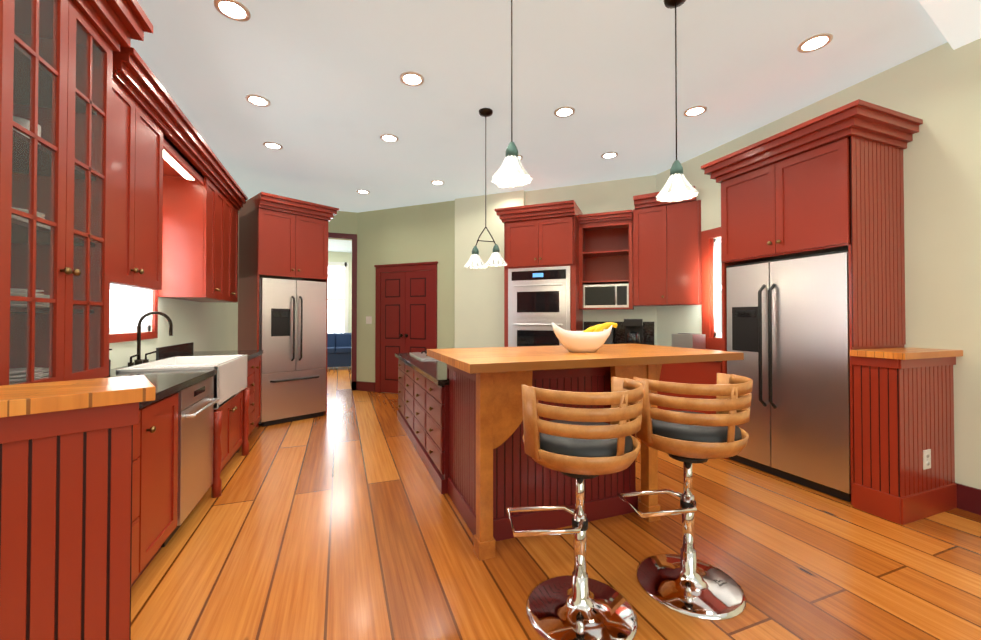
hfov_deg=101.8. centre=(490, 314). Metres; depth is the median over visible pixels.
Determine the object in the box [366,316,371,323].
light switch
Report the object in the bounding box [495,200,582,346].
tall cabinet
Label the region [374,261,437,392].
pantry door
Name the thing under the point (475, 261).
pendant light
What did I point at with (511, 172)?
pendant light
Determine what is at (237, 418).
base cabinet
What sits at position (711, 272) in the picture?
window
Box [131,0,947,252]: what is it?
ceiling
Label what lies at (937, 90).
wall
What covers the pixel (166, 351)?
backsplash
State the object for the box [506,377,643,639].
bar stool
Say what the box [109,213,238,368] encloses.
wall
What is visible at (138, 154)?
upper cabinet
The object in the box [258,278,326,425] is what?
fridge
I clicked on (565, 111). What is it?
recessed light
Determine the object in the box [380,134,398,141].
recessed light
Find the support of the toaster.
on the base cabinet at (698, 373)
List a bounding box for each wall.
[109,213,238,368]
[328,211,356,360]
[328,251,351,332]
[357,175,656,393]
[656,38,980,488]
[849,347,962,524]
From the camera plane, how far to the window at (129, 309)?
3.13 m
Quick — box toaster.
[671,333,705,348]
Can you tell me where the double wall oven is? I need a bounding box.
[508,266,570,346]
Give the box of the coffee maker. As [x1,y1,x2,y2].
[624,319,642,343]
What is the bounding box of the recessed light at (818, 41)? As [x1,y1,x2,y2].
[797,33,832,52]
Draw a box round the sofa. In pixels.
[327,333,350,366]
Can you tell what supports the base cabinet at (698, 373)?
attached to the wall at (937, 90)
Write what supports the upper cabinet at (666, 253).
attached to the wall at (937, 90)
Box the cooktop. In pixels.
[410,351,433,359]
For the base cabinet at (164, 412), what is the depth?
2.04 m
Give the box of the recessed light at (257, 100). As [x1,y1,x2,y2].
[245,94,269,106]
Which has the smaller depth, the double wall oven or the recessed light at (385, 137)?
the recessed light at (385, 137)
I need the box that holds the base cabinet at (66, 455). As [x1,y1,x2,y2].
[0,375,155,639]
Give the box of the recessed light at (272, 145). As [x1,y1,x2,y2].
[263,142,282,149]
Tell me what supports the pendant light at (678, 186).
hanging from the ceiling
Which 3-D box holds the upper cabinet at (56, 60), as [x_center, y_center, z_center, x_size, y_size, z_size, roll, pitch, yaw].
[-1.923,-0.602,1.621,0.542,1.944,0.940,0,-1,-21]
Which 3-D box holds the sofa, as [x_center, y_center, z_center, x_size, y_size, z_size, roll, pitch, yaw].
[-3.950,0.939,10.169,1.900,0.880,0.920,0,-1,-21]
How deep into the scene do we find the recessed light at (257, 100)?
3.43 m
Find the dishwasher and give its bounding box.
[161,376,219,547]
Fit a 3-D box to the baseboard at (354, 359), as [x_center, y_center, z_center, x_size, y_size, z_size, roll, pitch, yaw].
[-4.274,1.310,11.166,3.600,0.160,0.018,0,-1,-21]
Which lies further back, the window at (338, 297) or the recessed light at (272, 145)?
the window at (338, 297)
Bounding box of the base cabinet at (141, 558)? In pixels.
[131,406,151,586]
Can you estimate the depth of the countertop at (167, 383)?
2.39 m
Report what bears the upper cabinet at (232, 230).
attached to the wall at (207, 326)
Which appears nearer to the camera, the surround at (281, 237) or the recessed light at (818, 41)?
the recessed light at (818, 41)
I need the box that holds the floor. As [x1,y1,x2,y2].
[131,366,980,639]
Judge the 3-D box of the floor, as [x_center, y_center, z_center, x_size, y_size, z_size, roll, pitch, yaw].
[-0.711,1.342,4.557,8.400,0.060,15.500,0,-1,-21]
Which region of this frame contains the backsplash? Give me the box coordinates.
[156,342,191,357]
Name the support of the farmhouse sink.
in the countertop at (167, 383)
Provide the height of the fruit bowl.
0.191 m
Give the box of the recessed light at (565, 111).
[554,106,574,117]
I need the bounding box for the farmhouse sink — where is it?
[116,355,247,408]
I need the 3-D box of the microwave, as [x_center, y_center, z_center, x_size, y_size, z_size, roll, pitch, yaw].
[1.528,-0.232,5.235,0.558,0.300,0.348,0,-1,22]
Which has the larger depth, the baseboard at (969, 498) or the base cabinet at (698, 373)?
the base cabinet at (698, 373)
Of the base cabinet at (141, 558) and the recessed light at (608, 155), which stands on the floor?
the base cabinet at (141, 558)
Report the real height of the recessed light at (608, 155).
0.008 m
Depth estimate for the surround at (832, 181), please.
2.85 m
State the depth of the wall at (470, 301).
6.20 m
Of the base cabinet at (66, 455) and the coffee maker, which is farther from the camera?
the coffee maker
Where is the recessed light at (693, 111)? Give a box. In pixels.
[684,105,706,116]
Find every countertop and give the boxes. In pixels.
[104,370,215,409]
[156,350,262,359]
[427,343,742,374]
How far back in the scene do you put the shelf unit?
5.33 m
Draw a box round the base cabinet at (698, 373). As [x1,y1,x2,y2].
[657,362,721,413]
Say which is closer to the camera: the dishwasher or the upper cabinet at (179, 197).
the dishwasher
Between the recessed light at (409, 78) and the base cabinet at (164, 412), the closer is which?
the base cabinet at (164, 412)
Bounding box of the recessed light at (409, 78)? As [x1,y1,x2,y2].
[400,71,423,86]
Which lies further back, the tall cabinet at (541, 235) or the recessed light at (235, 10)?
the tall cabinet at (541, 235)
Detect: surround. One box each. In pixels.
[238,192,338,426]
[701,99,922,504]
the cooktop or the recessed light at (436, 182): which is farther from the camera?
the recessed light at (436, 182)
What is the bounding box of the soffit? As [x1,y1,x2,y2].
[919,0,980,49]
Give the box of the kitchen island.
[395,345,671,560]
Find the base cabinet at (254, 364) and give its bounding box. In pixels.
[188,354,260,430]
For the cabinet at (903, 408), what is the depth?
2.55 m
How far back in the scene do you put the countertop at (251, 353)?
4.05 m
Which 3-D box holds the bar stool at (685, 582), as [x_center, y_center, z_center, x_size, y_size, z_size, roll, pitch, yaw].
[0.914,0.787,1.876,0.584,0.985,0.507,0,-1,-21]
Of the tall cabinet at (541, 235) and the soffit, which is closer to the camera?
the soffit
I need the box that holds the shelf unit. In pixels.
[578,210,633,309]
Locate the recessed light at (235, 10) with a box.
[214,0,250,21]
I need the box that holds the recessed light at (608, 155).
[601,152,617,158]
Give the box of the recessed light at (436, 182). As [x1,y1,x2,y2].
[431,180,443,184]
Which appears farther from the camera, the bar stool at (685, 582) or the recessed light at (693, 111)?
the recessed light at (693, 111)
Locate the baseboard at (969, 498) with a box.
[956,483,980,514]
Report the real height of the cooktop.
0.044 m
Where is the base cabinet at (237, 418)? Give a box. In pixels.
[211,386,251,497]
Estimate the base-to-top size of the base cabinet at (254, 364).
0.865 m
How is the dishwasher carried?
on the floor
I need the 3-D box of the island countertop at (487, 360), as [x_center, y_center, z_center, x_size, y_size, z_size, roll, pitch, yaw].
[0.571,0.266,2.648,1.800,0.044,0.999,0,-1,-21]
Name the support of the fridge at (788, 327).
on the floor
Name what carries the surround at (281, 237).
on the floor
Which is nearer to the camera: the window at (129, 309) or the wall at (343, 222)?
the window at (129, 309)
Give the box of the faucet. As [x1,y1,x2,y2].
[128,311,172,366]
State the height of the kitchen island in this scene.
1.000 m
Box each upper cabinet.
[0,0,152,385]
[110,62,165,293]
[158,166,229,301]
[226,198,241,301]
[633,186,701,306]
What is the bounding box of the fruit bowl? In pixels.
[552,322,616,352]
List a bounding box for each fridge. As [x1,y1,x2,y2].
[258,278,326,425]
[726,250,850,501]
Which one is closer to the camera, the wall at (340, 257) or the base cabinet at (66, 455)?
the base cabinet at (66, 455)
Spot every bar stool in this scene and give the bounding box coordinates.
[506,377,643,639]
[617,373,752,620]
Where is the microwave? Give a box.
[583,283,628,307]
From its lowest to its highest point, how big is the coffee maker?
0.349 m
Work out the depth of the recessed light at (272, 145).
4.31 m
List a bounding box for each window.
[109,290,157,342]
[327,262,348,332]
[701,227,721,349]
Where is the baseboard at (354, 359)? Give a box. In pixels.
[351,357,356,363]
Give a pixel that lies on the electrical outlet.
(926, 459)
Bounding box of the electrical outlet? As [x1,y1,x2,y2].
[923,449,930,469]
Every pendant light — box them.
[464,108,506,268]
[492,0,532,186]
[656,0,698,201]
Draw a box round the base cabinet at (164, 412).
[152,390,180,559]

